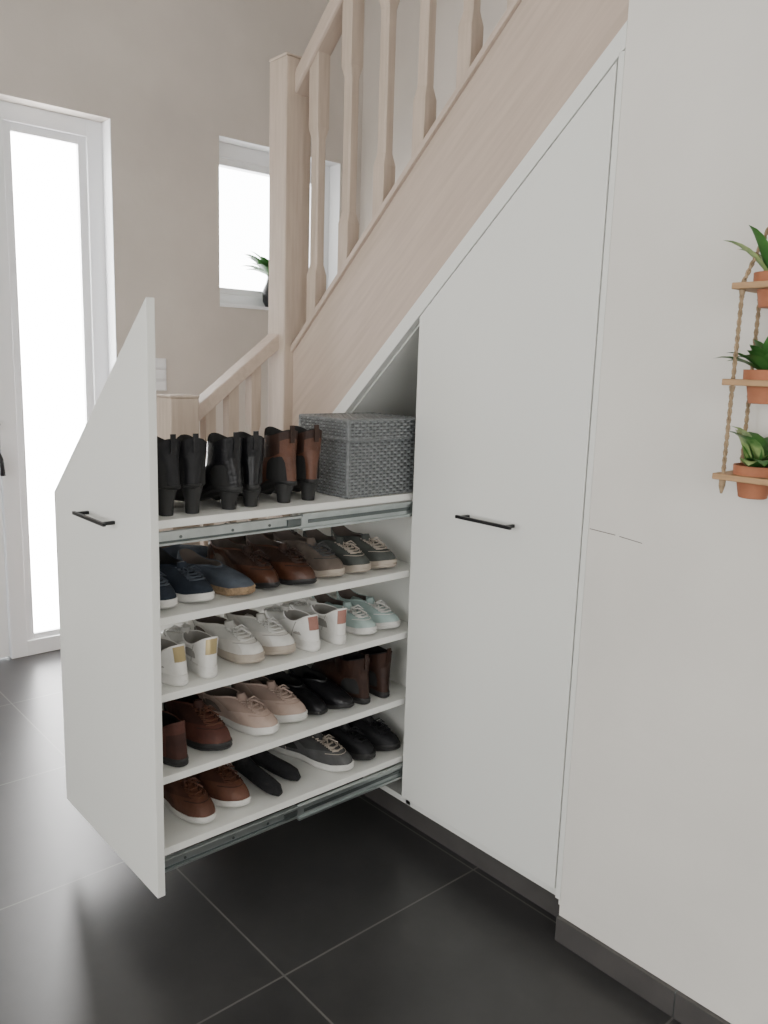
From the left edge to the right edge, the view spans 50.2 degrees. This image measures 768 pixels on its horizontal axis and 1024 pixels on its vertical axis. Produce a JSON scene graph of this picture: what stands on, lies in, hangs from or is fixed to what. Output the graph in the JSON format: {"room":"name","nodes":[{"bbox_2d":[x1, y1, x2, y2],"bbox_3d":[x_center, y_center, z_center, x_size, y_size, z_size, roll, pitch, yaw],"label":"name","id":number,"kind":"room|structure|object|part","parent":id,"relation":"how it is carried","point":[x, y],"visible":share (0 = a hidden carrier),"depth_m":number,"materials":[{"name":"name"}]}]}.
{"room":"entrance hallway","nodes":[
{"label":"entrance hallway","id":0,"kind":"room"},
{"bbox_2d":[0,0,364,544],"bbox_3d":[-2.352,-1.327,2.717,5.650,4.200,0.300,-7,14,-41],"label":"wall","id":1,"kind":"structure","parent":0,"point":[170,78],"depth_m":3.72,"materials":[{"name":"paint"}]},
{"bbox_2d":[0,100,116,658],"bbox_3d":[-1.445,-0.518,3.617,0.485,2.345,0.180,-7,14,-41],"label":"door","id":2,"kind":"structure","parent":1,"relation":"in","point":[58,348],"depth_m":3.59,"materials":[{"name":"white glass"}]},
{"bbox_2d":[155,358,166,390],"bbox_3d":[-1.047,-0.640,3.819,0.070,0.149,0.012,-7,14,-41],"label":"light switch","id":3,"kind":"object","parent":1,"relation":"attached to","point":[161,382],"visible":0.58,"depth_m":3.82,"materials":[{"name":"white plastic"}]},
{"bbox_2d":[219,142,329,306],"bbox_3d":[-0.614,-1.432,4.220,0.775,0.780,0.070,-7,14,-41],"label":"window","id":4,"kind":"structure","parent":1,"relation":"in","point":[233,157],"depth_m":4.12,"materials":[{"name":"white plastic"}]},
{"bbox_2d":[219,135,340,309],"bbox_3d":[-0.539,-1.421,4.175,0.725,0.780,0.098,-7,14,-41],"label":"window reveal","id":5,"kind":"object","parent":1,"relation":"in","point":[334,185],"depth_m":4.37,"materials":[{"name":"white paint"}]},
{"bbox_2d":[244,251,268,306],"bbox_3d":[-0.584,-1.190,4.192,0.315,0.284,0.218,-3,11,-24],"label":"windowsill plant","id":6,"kind":"object","parent":5,"relation":"on","point":[262,263],"visible":0.39,"depth_m":4.14,"materials":[{"name":"green plant"}]},
{"bbox_3d":[-2.026,-0.458,3.157,0.990,2.335,0.068,-7,14,-41],"label":"leaf","id":7,"kind":"object","parent":1,"relation":"attached to","visible":0},
{"bbox_2d":[0,448,5,475],"bbox_3d":[-1.670,-0.282,3.439,0.144,0.270,0.059,-7,14,-41],"label":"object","id":8,"kind":"structure","parent":7,"relation":"attached to","point":[2,466],"depth_m":3.48,"materials":[{"name":"black metal"}]},
{"bbox_2d":[0,649,680,1023],"bbox_3d":[-0.404,1.238,0.812,6.000,0.050,6.460,-7,14,-41],"label":"floor","id":9,"kind":"structure","parent":0,"point":[348,912],"depth_m":1.98,"materials":[{"name":"tile"}]},
{"bbox_2d":[156,0,628,545],"bbox_3d":[0.311,-0.971,2.244,1.378,3.832,2.800,-7,14,-41],"label":"staircase","id":10,"kind":"structure","parent":9,"relation":"on","point":[319,341],"depth_m":2.24,"materials":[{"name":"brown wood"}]},
{"bbox_3d":[-0.315,-0.259,2.666,0.096,2.243,0.096,-7,14,-41],"label":"newel post","id":11,"kind":"part","parent":10,"relation":"part of","materials":[{"name":"brown wood"}]},
{"bbox_3d":[0.380,-1.944,1.640,0.060,1.697,1.820,-7,14,-41],"label":"handrail","id":12,"kind":"part","parent":10,"relation":"part of","materials":[{"name":"brown wood"}]},
{"bbox_2d":[290,20,627,916],"bbox_3d":[0.398,-0.100,2.499,0.929,2.033,1.136,-7,14,-41],"label":"tall cabinet","id":13,"kind":"object","parent":9,"relation":"on","point":[496,363],"visible":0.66,"depth_m":1.98,"materials":[{"name":"white laminate"}]},
{"bbox_2d":[54,297,412,897],"bbox_3d":[-0.371,0.146,2.221,0.885,1.332,0.555,-7,14,-41],"label":"shoe rack","id":14,"kind":"object","parent":13,"relation":"attached to","point":[112,621],"visible":0.74,"depth_m":1.97,"materials":[{"name":"white laminate"}]},
{"bbox_3d":[-0.670,0.014,1.895,0.034,0.008,0.180,-7,14,-41],"label":"bar handle","id":15,"kind":"part","parent":14,"relation":"part of","materials":[{"name":"black metal"}]},
{"bbox_3d":[-0.671,0.183,1.960,0.019,1.332,0.555,-7,14,-41],"label":"panel","id":16,"kind":"part","parent":14,"relation":"part of","materials":[{"name":"white laminate"}]},
{"bbox_2d":[157,433,206,515],"bbox_3d":[-0.501,-0.098,1.884,0.182,0.182,0.236,-7,14,-41],"label":"ankle boots","id":17,"kind":"object","parent":14,"relation":"on","point":[181,459],"visible":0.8,"depth_m":1.80,"materials":[{"name":"leather"}]},
{"bbox_2d":[159,547,214,608],"bbox_3d":[-0.529,0.155,1.950,0.161,0.092,0.265,-7,14,-41],"label":"sneakers","id":18,"kind":"object","parent":14,"relation":"in","point":[179,582],"visible":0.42,"depth_m":1.91,"materials":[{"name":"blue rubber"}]},
{"bbox_2d":[161,623,218,686],"bbox_3d":[-0.516,0.326,1.992,0.194,0.098,0.277,-7,14,-41],"label":"sneakers","id":19,"kind":"object","parent":14,"relation":"on","point":[183,647],"visible":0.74,"depth_m":1.92,"materials":[{"name":"leather"}]},
{"bbox_2d":[162,694,232,766],"bbox_3d":[-0.522,0.515,2.029,0.199,0.109,0.288,-7,14,-41],"label":"shoes","id":20,"kind":"object","parent":14,"relation":"on","point":[186,721],"visible":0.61,"depth_m":1.98,"materials":[{"name":"brown leather"}]},
{"bbox_2d":[163,763,250,823],"bbox_3d":[-0.486,0.683,2.107,0.285,0.106,0.182,11,14,41],"label":"sneakers","id":21,"kind":"object","parent":14,"relation":"on","point":[192,799],"visible":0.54,"depth_m":2.04,"materials":[{"name":"brown leather"}]},
{"bbox_2d":[160,544,255,595],"bbox_3d":[-0.466,0.135,2.102,0.274,0.082,0.430,-7,14,-41],"label":"blue espadrilles","id":22,"kind":"object","parent":14,"relation":"in","point":[224,580],"visible":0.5,"depth_m":2.00,"materials":[{"name":"fabric"}]},
{"bbox_2d":[200,431,264,509],"bbox_3d":[-0.379,-0.114,1.993,0.172,0.182,0.243,-7,14,-41],"label":"ankle boots","id":23,"kind":"object","parent":14,"relation":"on","point":[233,467],"visible":0.91,"depth_m":1.90,"materials":[{"name":"leather"}]},
{"bbox_2d":[188,608,295,663],"bbox_3d":[-0.371,0.306,2.126,0.288,0.099,0.171,11,13,40],"label":"sneakers","id":24,"kind":"object","parent":14,"relation":"on","point":[245,636],"visible":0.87,"depth_m":2.07,"materials":[{"name":"white fabric"}]},
{"bbox_2d":[197,676,307,735],"bbox_3d":[-0.353,0.498,2.178,0.281,0.100,0.184,9,12,33],"label":"sneakers","id":25,"kind":"object","parent":14,"relation":"in","point":[257,706],"visible":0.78,"depth_m":2.14,"materials":[{"name":"fabric"}]},
{"bbox_2d":[207,533,316,588],"bbox_3d":[-0.321,0.121,2.140,0.176,0.104,0.317,-7,14,-41],"label":"shoes","id":26,"kind":"object","parent":14,"relation":"on","point":[268,563],"visible":0.86,"depth_m":2.09,"materials":[{"name":"brown leather"}]},
{"bbox_2d":[231,750,300,796],"bbox_3d":[-0.333,0.665,2.217,0.244,0.109,0.125,10,13,39],"label":"shoes","id":27,"kind":"object","parent":14,"relation":"in","point":[248,767],"visible":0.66,"depth_m":2.19,"materials":[{"name":"black leather"}]},
{"bbox_2d":[225,522,344,577],"bbox_3d":[-0.247,0.096,2.295,0.270,0.104,0.413,-7,14,-41],"label":"shoes","id":28,"kind":"object","parent":14,"relation":"on","point":[324,563],"visible":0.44,"depth_m":2.18,"materials":[{"name":"grey fabric"}]},
{"bbox_2d":[260,425,321,502],"bbox_3d":[-0.265,-0.135,2.102,0.159,0.192,0.240,-7,14,-41],"label":"ankle boots","id":29,"kind":"object","parent":14,"relation":"on","point":[291,458],"visible":0.79,"depth_m":2.02,"materials":[{"name":"brown leather"}]},
{"bbox_2d":[260,597,346,651],"bbox_3d":[-0.223,0.288,2.252,0.185,0.098,0.280,-7,14,-41],"label":"sneakers","id":30,"kind":"object","parent":14,"relation":"on","point":[306,621],"visible":0.91,"depth_m":2.18,"materials":[{"name":"leather"}]},
{"bbox_2d":[264,665,353,714],"bbox_3d":[-0.219,0.490,2.297,0.156,0.082,0.273,-7,14,-41],"label":"loafer","id":31,"kind":"object","parent":14,"relation":"in","point":[318,693],"visible":0.74,"depth_m":2.26,"materials":[{"name":"leather"}]},
{"bbox_2d":[272,732,353,771],"bbox_3d":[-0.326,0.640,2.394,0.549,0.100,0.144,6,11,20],"label":"sneakers","id":32,"kind":"object","parent":14,"relation":"in","point":[320,751],"visible":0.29,"depth_m":2.29,"materials":[{"name":"grey fabric"}]},
{"bbox_2d":[303,525,396,572],"bbox_3d":[-0.102,0.101,2.315,0.171,0.096,0.265,-7,14,-41],"label":"shoes","id":33,"kind":"object","parent":14,"relation":"on","point":[358,552],"visible":0.79,"depth_m":2.27,"materials":[{"name":"grey fabric"}]},
{"bbox_2d":[311,646,391,704],"bbox_3d":[-0.097,0.441,2.403,0.171,0.147,0.270,-7,14,-41],"label":"ankle boots","id":34,"kind":"object","parent":14,"relation":"on","point":[361,673],"visible":0.84,"depth_m":2.33,"materials":[{"name":"brown leather"}]},
{"bbox_2d":[311,588,400,634],"bbox_3d":[-0.087,0.280,2.352,0.168,0.087,0.249,-7,14,-41],"label":"sneakers","id":35,"kind":"object","parent":14,"relation":"on","point":[364,615],"visible":0.82,"depth_m":2.31,"materials":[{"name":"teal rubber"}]},
{"bbox_2d":[299,412,415,498],"bbox_3d":[-0.062,-0.161,2.241,0.272,0.205,0.217,-7,14,-41],"label":"storage box","id":36,"kind":"object","parent":14,"relation":"on","point":[364,454],"visible":0.88,"depth_m":2.15,"materials":[{"name":"grey wicker"}]},
{"bbox_2d":[321,715,400,760],"bbox_3d":[-0.096,0.643,2.433,0.282,0.094,0.159,10,13,40],"label":"shoes","id":37,"kind":"object","parent":14,"relation":"in","point":[361,738],"visible":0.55,"depth_m":2.38,"materials":[{"name":"leather"}]},
{"bbox_3d":[0.249,0.023,2.002,0.034,0.008,0.178,-7,14,-41],"label":"bar handle","id":38,"kind":"part","parent":13,"relation":"part of","materials":[{"name":"black metal"}]},
{"bbox_3d":[0.266,-0.041,2.015,0.019,1.842,0.544,-7,14,-41],"label":"tall door","id":39,"kind":"part","parent":13,"relation":"part of","materials":[{"name":"white laminate"}]},
{"bbox_2d":[359,0,506,238],"bbox_3d":[1.891,-1.120,2.311,0.150,4.200,5.960,-7,14,-41],"label":"wall","id":40,"kind":"structure","parent":0,"point":[449,13],"depth_m":4.10,"materials":[{"name":"white paint"}]},
{"bbox_2d":[559,0,767,1023],"bbox_3d":[1.643,-0.784,0.403,0.120,4.200,3.378,-7,14,-41],"label":"wall","id":41,"kind":"structure","parent":0,"point":[665,858],"depth_m":1.63,"materials":[{"name":"paint"}]},
{"bbox_2d":[590,528,641,543],"bbox_3d":[0.494,0.051,1.751,0.001,0.011,0.130,-7,14,-41],"label":"joint","id":42,"kind":"object","parent":41,"relation":"attached to","point":[590,528],"visible":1,"depth_m":1.75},
{"bbox_2d":[555,915,730,1023],"bbox_3d":[1.530,1.258,0.728,0.011,0.062,3.378,-7,14,-41],"label":"baseboard","id":43,"kind":"structure","parent":41,"relation":"attached to","point":[659,993],"depth_m":1.81,"materials":[{"name":"stone"}]},
{"bbox_2d":[712,225,767,499],"bbox_3d":[0.676,-0.303,1.405,0.156,0.567,0.178,-7,14,-41],"label":"plant shelf","id":44,"kind":"object","parent":41,"relation":"attached to","point":[750,475],"visible":1,"depth_m":1.42,"materials":[{"name":"brown wood"}]},
{"bbox_3d":[0.657,-0.054,1.455,0.074,0.058,0.074,-7,14,-41],"label":"terracotta pot","id":45,"kind":"part","parent":44,"relation":"part of","materials":[{"name":"ceramic"}]},
{"bbox_3d":[0.662,-0.217,1.425,0.074,0.058,0.074,-7,14,-41],"label":"terracotta pot","id":46,"kind":"part","parent":44,"relation":"part of","materials":[{"name":"ceramic"}]},
{"bbox_3d":[0.667,-0.378,1.396,0.074,0.058,0.074,-7,14,-41],"label":"terracotta pot","id":47,"kind":"part","parent":44,"relation":"part of","materials":[{"name":"ceramic"}]}
]}

